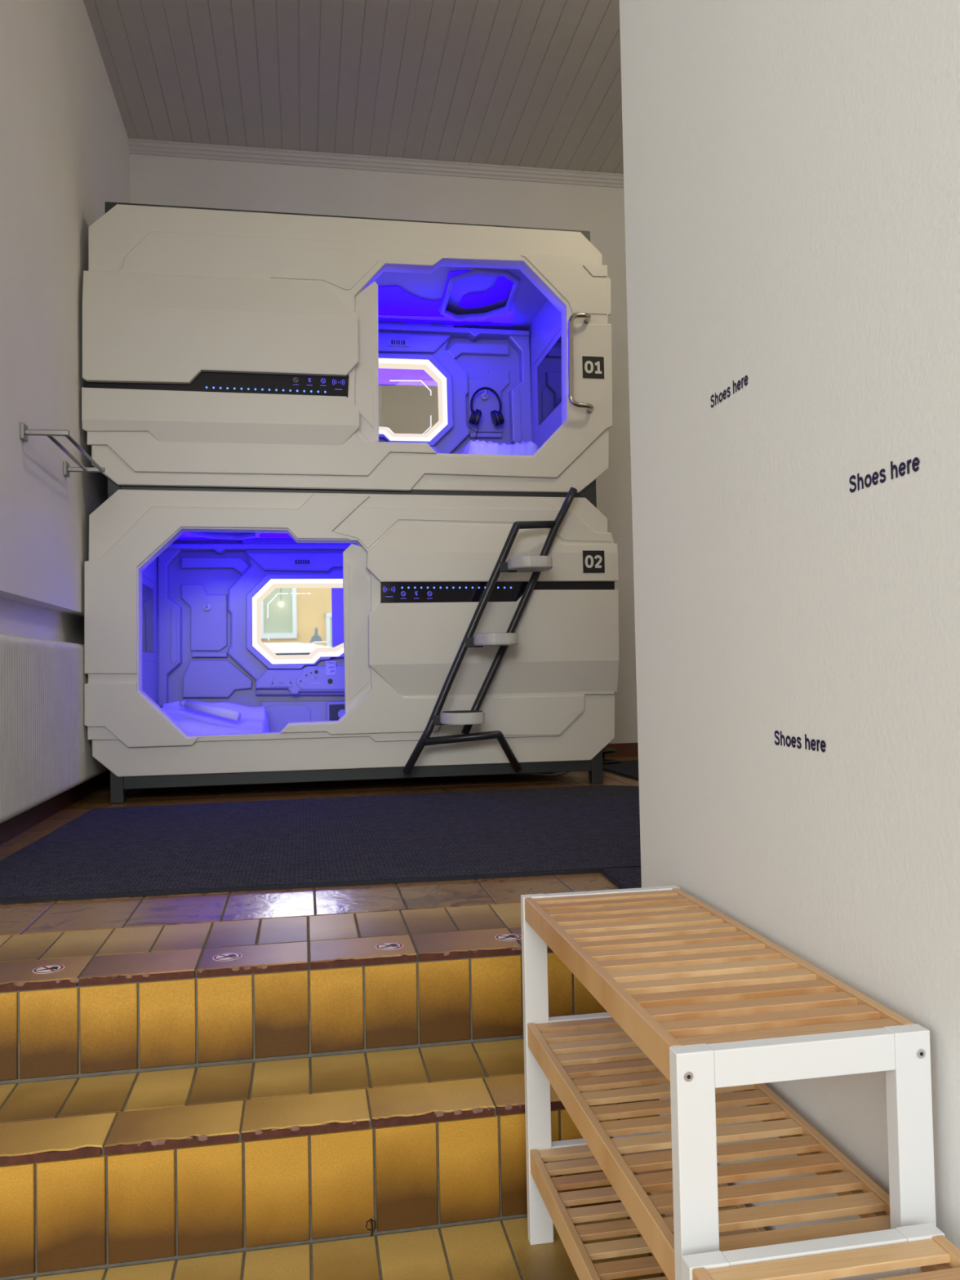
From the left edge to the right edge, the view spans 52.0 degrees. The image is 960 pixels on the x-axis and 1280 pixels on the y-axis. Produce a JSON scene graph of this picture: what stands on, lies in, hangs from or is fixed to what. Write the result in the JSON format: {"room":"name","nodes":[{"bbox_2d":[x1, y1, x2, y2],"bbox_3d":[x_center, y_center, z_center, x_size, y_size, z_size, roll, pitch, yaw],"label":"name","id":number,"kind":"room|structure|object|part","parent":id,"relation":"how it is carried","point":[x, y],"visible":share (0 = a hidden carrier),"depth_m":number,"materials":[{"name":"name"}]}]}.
{"room":"dormitory","nodes":[
{"label":"dormitory","id":0,"kind":"room"},
{"bbox_2d":[0,0,130,644],"bbox_3d":[-2.485,-0.839,1.641,2.515,4.115,7.150,-1,-2,-10],"label":"wall","id":1,"kind":"structure","parent":0,"point":[64,152],"depth_m":3.54,"materials":[{"name":"white paint"}]},
{"bbox_2d":[0,633,108,823],"bbox_3d":[-1.565,0.285,3.547,0.076,0.573,2.150,-1,-2,-10],"label":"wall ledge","id":2,"kind":"object","parent":1,"relation":"attached to","point":[46,750],"visible":0.81,"depth_m":3.34,"materials":[{"name":"white paint"}]},
{"bbox_2d":[0,769,110,844],"bbox_3d":[-1.577,0.617,3.458,0.016,0.075,3.600,-1,-2,-10],"label":"baseboard","id":3,"kind":"structure","parent":1,"relation":"attached to","point":[13,827],"depth_m":3.68,"materials":[{"name":"brown wood"}]},
{"bbox_2d":[19,422,105,477],"bbox_3d":[-1.463,-0.663,3.486,0.145,0.054,0.633,-1,-2,-10],"label":"towel rail","id":4,"kind":"object","parent":1,"relation":"attached to","point":[24,432],"visible":1,"depth_m":3.34,"materials":[{"name":"silver metal"}]},
{"bbox_3d":[-1.477,-0.673,3.188,0.012,0.052,0.052,-1,-2,-10],"label":"wall plate","id":5,"kind":"part","parent":4,"relation":"part of","materials":[{"name":"silver metal"}]},
{"bbox_3d":[-1.406,-0.674,3.201,0.135,0.018,0.016,-1,-2,-10],"label":"arm","id":6,"kind":"part","parent":4,"relation":"part of","materials":[{"name":"silver metal"}]},
{"bbox_3d":[-1.579,-0.652,3.760,0.012,0.052,0.052,-1,-2,-10],"label":"wall plate","id":7,"kind":"part","parent":4,"relation":"part of","materials":[{"name":"silver metal"}]},
{"bbox_3d":[-1.509,-0.653,3.773,0.135,0.018,0.016,-1,-2,-10],"label":"arm","id":8,"kind":"part","parent":4,"relation":"part of","materials":[{"name":"silver metal"}]},
{"bbox_2d":[0,755,639,991],"bbox_3d":[0.394,0.910,3.268,4.261,0.601,4.650,-1,-2,-10],"label":"floor","id":9,"kind":"structure","parent":0,"point":[161,936],"depth_m":2.08,"materials":[{"name":"brown tile"}]},
{"bbox_2d":[32,964,64,973],"bbox_3d":[-0.770,0.587,1.758,0.053,0.001,0.053,-1,-2,-10],"label":"sticker","id":10,"kind":"object","parent":9,"relation":"on","point":[55,967],"visible":1,"depth_m":1.76,"materials":[{"name":"white plastic"}]},
{"bbox_2d":[212,952,242,960],"bbox_3d":[-0.465,0.582,1.811,0.053,0.001,0.053,-1,-2,-10],"label":"sticker","id":11,"kind":"object","parent":9,"relation":"on","point":[226,956],"visible":1,"depth_m":1.81,"materials":[{"name":"white plastic"}]},
{"bbox_2d":[0,785,640,903],"bbox_3d":[0.147,0.610,3.299,3.163,0.012,1.720,-1,-2,-10],"label":"floor mat","id":12,"kind":"object","parent":9,"relation":"on","point":[145,851],"visible":0.68,"depth_m":2.92,"materials":[{"name":"black carpet"}]},
{"bbox_2d":[104,201,603,803],"bbox_3d":[-0.596,-0.577,4.751,2.097,2.498,1.020,-1,-2,-10],"label":"frame","id":13,"kind":"object","parent":9,"relation":"on","point":[118,785],"visible":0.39,"depth_m":4.21,"materials":[{"name":"grey metal"}]},
{"bbox_3d":[-1.517,-0.578,4.093,0.052,2.498,0.050,-1,-2,-10],"label":"post","id":14,"kind":"part","parent":13,"relation":"part of","materials":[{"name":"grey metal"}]},
{"bbox_2d":[81,204,612,493],"bbox_3d":[-0.597,-1.201,4.697,2.270,1.232,1.066,-1,-2,-10],"label":"capsule","id":15,"kind":"object","parent":13,"relation":"on","point":[221,348],"visible":0.98,"depth_m":4.22,"materials":[{"name":"white plastic"}]},
{"bbox_3d":[-1.070,-0.900,4.122,1.126,0.274,0.036,-1,-2,-10],"label":"panel","id":16,"kind":"part","parent":15,"relation":"part of","materials":[{"name":"white plastic"}]},
{"bbox_3d":[-1.077,-1.298,4.134,1.122,0.464,0.036,-1,-2,-10],"label":"panel","id":17,"kind":"part","parent":15,"relation":"part of","materials":[{"name":"white plastic"}]},
{"bbox_3d":[-0.512,-1.208,4.296,0.144,0.720,0.037,-1,-2,-10],"label":"sliding door","id":18,"kind":"part","parent":15,"relation":"part of","materials":[{"name":"white plastic"}]},
{"bbox_2d":[386,337,408,346],"bbox_3d":[-0.431,-1.564,5.177,0.116,0.040,0.007,-1,-2,-10],"label":"vent","id":19,"kind":"object","parent":15,"relation":"attached to","point":[391,342],"depth_m":5.17,"materials":[{"name":"black plastic"}]},
{"bbox_2d":[378,353,453,446],"bbox_3d":[-0.796,-1.262,5.113,1.321,0.505,0.042,-1,-2,-10],"label":"mirror","id":20,"kind":"object","parent":15,"relation":"attached to","point":[416,390],"depth_m":5.20,"materials":[{"name":"grey mirror"}]},
{"bbox_2d":[377,270,470,316],"bbox_3d":[-0.312,-1.695,4.819,0.427,0.004,0.624,-1,-2,-10],"label":"diffuser","id":21,"kind":"object","parent":15,"relation":"attached to","point":[399,294],"depth_m":4.81,"materials":[{"name":"purple"}]},
{"bbox_3d":[-0.622,-1.723,4.774,1.950,0.060,0.900,-1,-2,-10],"label":"ceiling panel","id":22,"kind":"part","parent":15,"relation":"part of","materials":[{"name":"grey"}]},
{"bbox_3d":[-0.001,-1.699,4.877,0.360,0.020,0.662,-1,-2,-10],"label":"ceiling lamp frame","id":23,"kind":"part","parent":15,"relation":"part of","materials":[{"name":"grey"}]},
{"bbox_2d":[457,275,513,308],"bbox_3d":[0.071,-1.743,4.913,0.210,0.004,0.540,0,-2,-28],"label":"diffuser","id":24,"kind":"object","parent":15,"relation":"attached to","point":[475,291],"depth_m":4.94,"materials":[{"name":"purple"}]},
{"bbox_2d":[468,386,504,440],"bbox_3d":[0.035,-1.167,5.248,0.192,0.371,0.065,-1,-2,-10],"label":"headphones","id":25,"kind":"object","parent":15,"relation":"hanging from","point":[497,418],"visible":0.88,"depth_m":5.24,"materials":[{"name":"black plastic"}]},
{"bbox_2d":[468,408,481,425],"bbox_3d":[-0.025,-1.185,5.238,0.072,0.088,0.065,-1,-2,-10],"label":"ear cup","id":26,"kind":"object","parent":25,"relation":"on","point":[475,416],"depth_m":5.22,"materials":[{"name":"black plastic"}]},
{"bbox_2d":[490,409,504,426],"bbox_3d":[0.093,-1.185,5.259,0.072,0.088,0.065,-1,-2,-10],"label":"ear cup","id":27,"kind":"object","parent":25,"relation":"on","point":[497,418],"depth_m":5.24,"materials":[{"name":"black plastic"}]},
{"bbox_3d":[0.350,-1.550,4.882,0.003,0.140,0.740,-1,-2,-10],"label":"panel","id":28,"kind":"part","parent":15,"relation":"part of","materials":[{"name":"grey"}]},
{"bbox_3d":[0.363,-0.905,4.863,0.003,0.370,0.740,-1,-2,-10],"label":"panel","id":29,"kind":"part","parent":15,"relation":"part of","materials":[{"name":"grey"}]},
{"bbox_3d":[0.442,-1.233,4.381,0.123,0.436,0.076,-1,-2,-10],"label":"grab handle","id":30,"kind":"part","parent":15,"relation":"part of","materials":[{"name":"silver metal"}]},
{"bbox_3d":[0.507,-1.224,4.431,0.099,0.098,0.023,-1,-2,-10],"label":"number plate","id":31,"kind":"part","parent":15,"relation":"part of","materials":[{"name":"black plastic"}]},
{"bbox_3d":[-0.591,-0.634,4.703,1.920,0.055,0.740,-1,-2,-10],"label":"mattress","id":32,"kind":"object","parent":15,"relation":"in","visible":0},
{"bbox_2d":[462,440,538,455],"bbox_3d":[0.096,-0.836,5.001,0.458,0.339,0.442,-1,-2,-10],"label":"pillow","id":33,"kind":"object","parent":32,"relation":"on","point":[482,447],"visible":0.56,"depth_m":4.84,"materials":[{"name":"white fabric"}]},
{"bbox_3d":[-0.535,-1.822,4.311,1.993,0.040,0.050,-1,-2,-10],"label":"rail","id":34,"kind":"part","parent":13,"relation":"part of","materials":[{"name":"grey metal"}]},
{"bbox_2d":[84,488,618,777],"bbox_3d":[-0.583,-0.025,4.680,2.268,1.193,1.028,-1,-2,-10],"label":"capsule","id":35,"kind":"object","parent":13,"relation":"on","point":[180,604],"visible":0.98,"depth_m":4.28,"materials":[{"name":"white plastic"}]},
{"bbox_3d":[-1.541,-0.365,4.503,0.003,0.140,0.740,-1,-2,-10],"label":"panel","id":36,"kind":"part","parent":35,"relation":"part of","materials":[{"name":"grey"}]},
{"bbox_3d":[-1.528,0.280,4.484,0.003,0.370,0.740,-1,-2,-10],"label":"panel","id":37,"kind":"part","parent":35,"relation":"part of","materials":[{"name":"grey plastic"}]},
{"bbox_3d":[-1.214,-0.524,4.620,0.360,0.020,0.662,-1,-2,-10],"label":"ceiling lamp frame","id":38,"kind":"part","parent":35,"relation":"part of","materials":[{"name":"grey"}]},
{"bbox_3d":[-0.597,-0.567,4.740,1.950,0.060,0.900,-1,-2,-10],"label":"ceiling panel","id":39,"kind":"part","parent":35,"relation":"part of","materials":[{"name":"grey"}]},
{"bbox_2d":[259,533,290,537],"bbox_3d":[-0.902,-0.530,4.674,0.427,0.004,0.624,-1,-2,-10],"label":"diffuser","id":40,"kind":"object","parent":35,"relation":"attached to","point":[261,535],"depth_m":4.88,"materials":[{"name":"purple"}]},
{"bbox_3d":[-1.007,0.214,4.994,0.110,0.048,0.007,-1,-2,-10],"label":"socket plate","id":41,"kind":"part","parent":35,"relation":"part of","materials":[{"name":"grey plastic"}]},
{"bbox_2d":[278,680,284,686],"bbox_3d":[-1.006,0.218,4.988,0.034,0.034,0.005,-1,-2,-10],"label":"socket","id":42,"kind":"object","parent":35,"relation":"attached to","point":[281,682],"depth_m":4.99,"materials":[{"name":"grey plastic"}]},
{"bbox_2d":[246,570,343,668],"bbox_3d":[-0.539,-0.110,5.121,1.321,0.505,0.042,-1,-2,-10],"label":"mirror","id":43,"kind":"object","parent":35,"relation":"attached to","point":[295,619],"depth_m":5.06,"materials":[{"name":"grey mirror"}]},
{"bbox_2d":[290,558,313,565],"bbox_3d":[-0.912,-0.400,5.052,0.116,0.040,0.007,-1,-2,-10],"label":"vent","id":44,"kind":"object","parent":35,"relation":"attached to","point":[294,562],"depth_m":5.05,"materials":[{"name":"black plastic"}]},
{"bbox_3d":[-0.626,0.201,5.062,0.629,0.118,0.009,-1,-2,-10],"label":"control panel","id":45,"kind":"part","parent":35,"relation":"part of","materials":[{"name":"grey plastic"}]},
{"bbox_2d":[325,660,335,675],"bbox_3d":[-0.763,0.143,5.031,0.052,0.075,0.002,-1,-2,-10],"label":"paper note","id":46,"kind":"object","parent":35,"relation":"attached to","point":[330,664],"visible":1,"depth_m":5.03,"materials":[{"name":"grey paper"}]},
{"bbox_3d":[-0.711,0.393,5.056,0.124,0.126,0.010,-1,-2,-10],"label":"safe door","id":47,"kind":"part","parent":35,"relation":"part of","materials":[{"name":"grey metal"}]},
{"bbox_3d":[-0.704,0.380,5.043,0.048,0.048,0.020,-1,-2,-10],"label":"safe knob","id":48,"kind":"part","parent":35,"relation":"part of","materials":[{"name":"grey plastic"}]},
{"bbox_3d":[-0.505,-0.048,4.258,0.168,0.738,0.037,-1,-2,-10],"label":"sliding door","id":49,"kind":"part","parent":35,"relation":"part of","materials":[{"name":"white plastic"}]},
{"bbox_3d":[0.064,-0.383,4.308,1.117,0.258,0.036,-1,-2,-10],"label":"panel","id":50,"kind":"part","parent":35,"relation":"part of","materials":[{"name":"white plastic"}]},
{"bbox_3d":[0.071,0.012,4.296,1.112,0.460,0.037,-1,-2,-10],"label":"panel","id":51,"kind":"part","parent":35,"relation":"part of","materials":[{"name":"white plastic"}]},
{"bbox_3d":[0.503,-0.347,4.376,0.098,0.099,0.023,-1,-2,-10],"label":"number plate","id":52,"kind":"part","parent":35,"relation":"part of","materials":[{"name":"black plastic"}]},
{"bbox_3d":[-0.568,0.523,4.668,1.920,0.055,0.740,-1,-2,-10],"label":"mattress","id":53,"kind":"object","parent":35,"relation":"on","visible":0},
{"bbox_2d":[161,699,269,735],"bbox_3d":[-1.248,0.393,4.528,0.547,0.224,0.697,-1,-2,-10],"label":"duvet","id":54,"kind":"object","parent":53,"relation":"on","point":[252,719],"visible":0.48,"depth_m":4.61,"materials":[{"name":"white fabric"}]},
{"bbox_2d":[178,699,240,720],"bbox_3d":[-1.251,0.324,4.552,0.331,0.098,0.042,-2,-2,23],"label":"towel","id":55,"kind":"object","parent":54,"relation":"on","point":[190,704],"visible":1,"depth_m":4.53,"materials":[{"name":"white fabric"}]},
{"bbox_3d":[-0.511,-0.640,4.275,1.993,0.065,0.050,-1,-2,-10],"label":"rail","id":56,"kind":"part","parent":13,"relation":"part of","materials":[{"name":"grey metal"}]},
{"bbox_3d":[-0.487,0.573,4.239,1.993,0.052,0.050,-1,-2,-10],"label":"rail","id":57,"kind":"part","parent":13,"relation":"part of","materials":[{"name":"grey metal"}]},
{"bbox_2d":[402,487,577,773],"bbox_3d":[0.069,-0.055,4.175,0.816,1.257,0.341,-1,-2,-10],"label":"ladder","id":58,"kind":"object","parent":13,"relation":"attached to","point":[535,565],"visible":1,"depth_m":4.12,"materials":[{"name":"grey metal"}]},
{"bbox_3d":[0.169,-0.133,4.237,0.548,1.065,0.069,-1,-2,-17],"label":"rail","id":59,"kind":"part","parent":58,"relation":"part of","materials":[{"name":"grey metal"}]},
{"bbox_3d":[0.496,-0.608,4.455,0.052,2.498,0.050,-1,-2,-10],"label":"post","id":60,"kind":"part","parent":13,"relation":"part of","materials":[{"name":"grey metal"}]},
{"bbox_2d":[375,942,403,950],"bbox_3d":[-0.171,0.578,1.860,0.053,0.001,0.053,-1,-2,-10],"label":"sticker","id":61,"kind":"object","parent":9,"relation":"on","point":[388,945],"visible":1,"depth_m":1.86,"materials":[{"name":"white plastic"}]},
{"bbox_2d":[494,933,521,941],"bbox_3d":[0.055,0.575,1.905,0.053,0.001,0.053,-1,-2,-10],"label":"sticker","id":62,"kind":"object","parent":9,"relation":"on","point":[507,936],"visible":0.96,"depth_m":1.90,"materials":[{"name":"white"}]},
{"bbox_2d":[516,771,567,775],"bbox_3d":[0.301,0.653,4.826,0.332,0.009,0.175,-1,-2,-10],"label":"power cord","id":63,"kind":"object","parent":9,"relation":"on","point":[559,773],"visible":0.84,"depth_m":4.78,"materials":[{"name":"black plastic"}]},
{"bbox_2d":[602,760,639,780],"bbox_3d":[1.029,0.643,4.991,0.829,0.010,1.100,-1,-2,-10],"label":"floor mat","id":64,"kind":"object","parent":9,"relation":"on","point":[629,769],"visible":0.15,"depth_m":4.92,"materials":[{"name":"black"}]},
{"bbox_2d":[602,747,621,764],"bbox_3d":[0.634,0.577,5.207,0.230,0.170,0.120,-1,-2,-10],"label":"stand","id":65,"kind":"object","parent":64,"relation":"on","point":[606,750],"visible":0.22,"depth_m":5.17,"materials":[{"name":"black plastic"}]},
{"bbox_2d":[600,866,641,888],"bbox_3d":[0.771,0.568,2.313,0.882,0.010,0.519,-1,-2,-10],"label":"floor mat","id":66,"kind":"object","parent":9,"relation":"on","point":[622,877],"visible":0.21,"depth_m":2.39,"materials":[{"name":"black carpet"}]},
{"bbox_2d":[0,945,666,1279],"bbox_3d":[-0.439,0.837,1.115,1.671,0.551,1.292,-1,-2,-10],"label":"steps","id":67,"kind":"structure","parent":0,"point":[366,1122],"depth_m":1.54,"materials":[{"name":"yellow tile"}]},
{"bbox_2d":[520,885,936,1279],"bbox_3d":[0.247,0.637,1.208,0.250,0.518,0.644,-1,-2,-10],"label":"shoe rack","id":68,"kind":"object","parent":67,"relation":"on","point":[670,971],"visible":0.92,"depth_m":1.08,"materials":[{"name":"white wood"}]},
{"bbox_3d":[0.087,0.649,1.496,0.036,0.518,0.019,-1,-2,-10],"label":"leg","id":69,"kind":"part","parent":68,"relation":"part of","materials":[{"name":"white wood"}]},
{"bbox_3d":[0.140,0.772,1.185,0.023,0.034,0.604,-1,-2,-10],"label":"rail","id":70,"kind":"part","parent":68,"relation":"part of","materials":[{"name":"brown wood"}]},
{"bbox_3d":[0.136,0.585,1.190,0.023,0.034,0.604,-1,-2,-10],"label":"rail","id":71,"kind":"part","parent":68,"relation":"part of","materials":[{"name":"brown wood"}]},
{"bbox_3d":[0.132,0.397,1.196,0.023,0.034,0.604,-1,-2,-10],"label":"rail","id":72,"kind":"part","parent":68,"relation":"part of","materials":[{"name":"brown wood"}]},
{"bbox_2d":[537,1144,756,1279],"bbox_3d":[0.250,0.759,1.205,0.224,0.007,0.603,-1,-2,-10],"label":"shelf","id":73,"kind":"object","parent":68,"relation":"attached to","point":[585,1255],"depth_m":1.31,"materials":[{"name":"brown wood"}]},
{"bbox_3d":[0.298,0.646,1.534,0.036,0.518,0.019,-1,-2,-10],"label":"leg","id":74,"kind":"part","parent":68,"relation":"part of","materials":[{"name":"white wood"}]},
{"bbox_3d":[0.197,0.628,0.883,0.036,0.518,0.019,-1,-2,-10],"label":"leg","id":75,"kind":"part","parent":68,"relation":"part of","materials":[{"name":"white wood"}]},
{"bbox_2d":[534,1017,890,1251],"bbox_3d":[0.246,0.572,1.210,0.224,0.007,0.603,-1,-2,-10],"label":"shelf","id":76,"kind":"object","parent":68,"relation":"attached to","point":[861,1195],"depth_m":1.10,"materials":[{"name":"brown wood"}]},
{"bbox_2d":[533,889,902,1045],"bbox_3d":[0.242,0.384,1.216,0.224,0.007,0.603,-1,-2,-10],"label":"shelf","id":77,"kind":"object","parent":68,"relation":"attached to","point":[673,966],"depth_m":1.11,"materials":[{"name":"brown wood"}]},
{"bbox_3d":[0.360,0.769,1.224,0.023,0.034,0.604,-1,-2,-10],"label":"rail","id":78,"kind":"part","parent":68,"relation":"part of","materials":[{"name":"brown wood"}]},
{"bbox_3d":[0.352,0.394,1.235,0.023,0.034,0.604,-1,-2,-10],"label":"rail","id":79,"kind":"part","parent":68,"relation":"part of","materials":[{"name":"brown wood"}]},
{"bbox_3d":[0.356,0.581,1.230,0.023,0.034,0.604,-1,-2,-10],"label":"rail","id":80,"kind":"part","parent":68,"relation":"part of","materials":[{"name":"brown wood"}]},
{"bbox_3d":[0.408,0.625,0.921,0.036,0.518,0.019,-1,-2,-10],"label":"leg","id":81,"kind":"part","parent":68,"relation":"part of","materials":[{"name":"white wood"}]},
{"bbox_2d":[83,0,623,173],"bbox_3d":[-0.577,-2.874,2.051,6.476,0.100,7.150,-1,-2,-10],"label":"ceiling","id":82,"kind":"structure","parent":0,"point":[527,83],"depth_m":4.78,"materials":[{"name":"white wood"}]},
{"bbox_2d":[129,154,637,743],"bbox_3d":[-0.048,-1.018,5.667,4.057,3.614,0.100,-1,-2,-10],"label":"wall","id":83,"kind":"structure","parent":0,"point":[153,180],"depth_m":5.68,"materials":[{"name":"white paint"}]},
{"bbox_2d":[128,137,623,188],"bbox_3d":[-0.034,-2.695,5.654,3.785,0.064,0.042,-1,-2,-10],"label":"crown molding","id":84,"kind":"structure","parent":83,"relation":"attached to","point":[136,146],"depth_m":5.55,"materials":[{"name":"white paint"}]},
{"bbox_2d":[604,742,638,756],"bbox_3d":[-0.003,0.648,5.560,3.857,0.075,0.016,-1,-2,-10],"label":"baseboard","id":85,"kind":"structure","parent":83,"relation":"attached to","point":[622,748],"depth_m":5.70,"materials":[{"name":"brown wood"}]},
{"bbox_2d":[619,0,959,1249],"bbox_3d":[0.591,-0.941,0.307,0.130,4.115,3.033,-1,-2,-10],"label":"wall","id":86,"kind":"structure","parent":0,"point":[792,167],"depth_m":1.16,"materials":[{"name":"white paint"}]},
{"bbox_2d":[710,375,747,407],"bbox_3d":[0.344,-0.345,1.362,0.001,0.019,0.122,-1,-2,-10],"label":"lettering","id":87,"kind":"object","parent":86,"relation":"attached to","point":[745,376],"depth_m":1.36,"materials":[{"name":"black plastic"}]},
{"bbox_2d":[774,730,826,751],"bbox_3d":[0.383,0.121,1.183,0.001,0.019,0.125,-1,-2,-10],"label":"lettering","id":88,"kind":"object","parent":86,"relation":"attached to","point":[791,741],"depth_m":1.18,"materials":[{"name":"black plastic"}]},
{"bbox_2d":[848,457,919,492],"bbox_3d":[0.410,-0.170,1.005,0.001,0.019,0.124,-1,-2,-10],"label":"lettering","id":89,"kind":"object","parent":86,"relation":"attached to","point":[916,459],"depth_m":1.00,"materials":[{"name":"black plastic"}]},
{"bbox_3d":[-1.309,1.079,-0.291,3.928,0.080,2.660,-1,-2,-10],"label":"floor","id":90,"kind":"structure","parent":0,"visible":0},
{"bbox_2d":[681,1222,959,1279],"bbox_3d":[0.352,0.772,0.535,0.238,0.516,0.652,-1,-2,-10],"label":"shoe rack","id":91,"kind":"object","parent":90,"relation":"on","point":[922,1251],"visible":1,"depth_m":0.84,"materials":[{"name":"white wood"}]},
{"bbox_3d":[0.243,0.533,0.524,0.023,0.034,0.613,-1,-2,-10],"label":"rail","id":92,"kind":"part","parent":91,"relation":"part of","materials":[{"name":"brown wood"}]},
{"bbox_3d":[0.197,0.783,0.829,0.036,0.516,0.019,-1,-2,-10],"label":"leg","id":93,"kind":"part","parent":91,"relation":"part of","materials":[{"name":"white wood"}]},
{"bbox_2d":[706,1239,959,1279],"bbox_3d":[0.347,0.520,0.543,0.212,0.007,0.612,-1,-2,-10],"label":"shelf","id":94,"kind":"object","parent":91,"relation":"attached to","point":[842,1258],"depth_m":0.83,"materials":[{"name":"brown wood"}]},
{"bbox_3d":[0.395,0.780,0.865,0.036,0.516,0.019,-1,-2,-10],"label":"leg","id":95,"kind":"part","parent":91,"relation":"part of","materials":[{"name":"white wood"}]},
{"bbox_3d":[0.451,0.529,0.562,0.023,0.034,0.613,-1,-2,-10],"label":"rail","id":96,"kind":"part","parent":91,"relation":"part of","materials":[{"name":"brown wood"}]}
]}

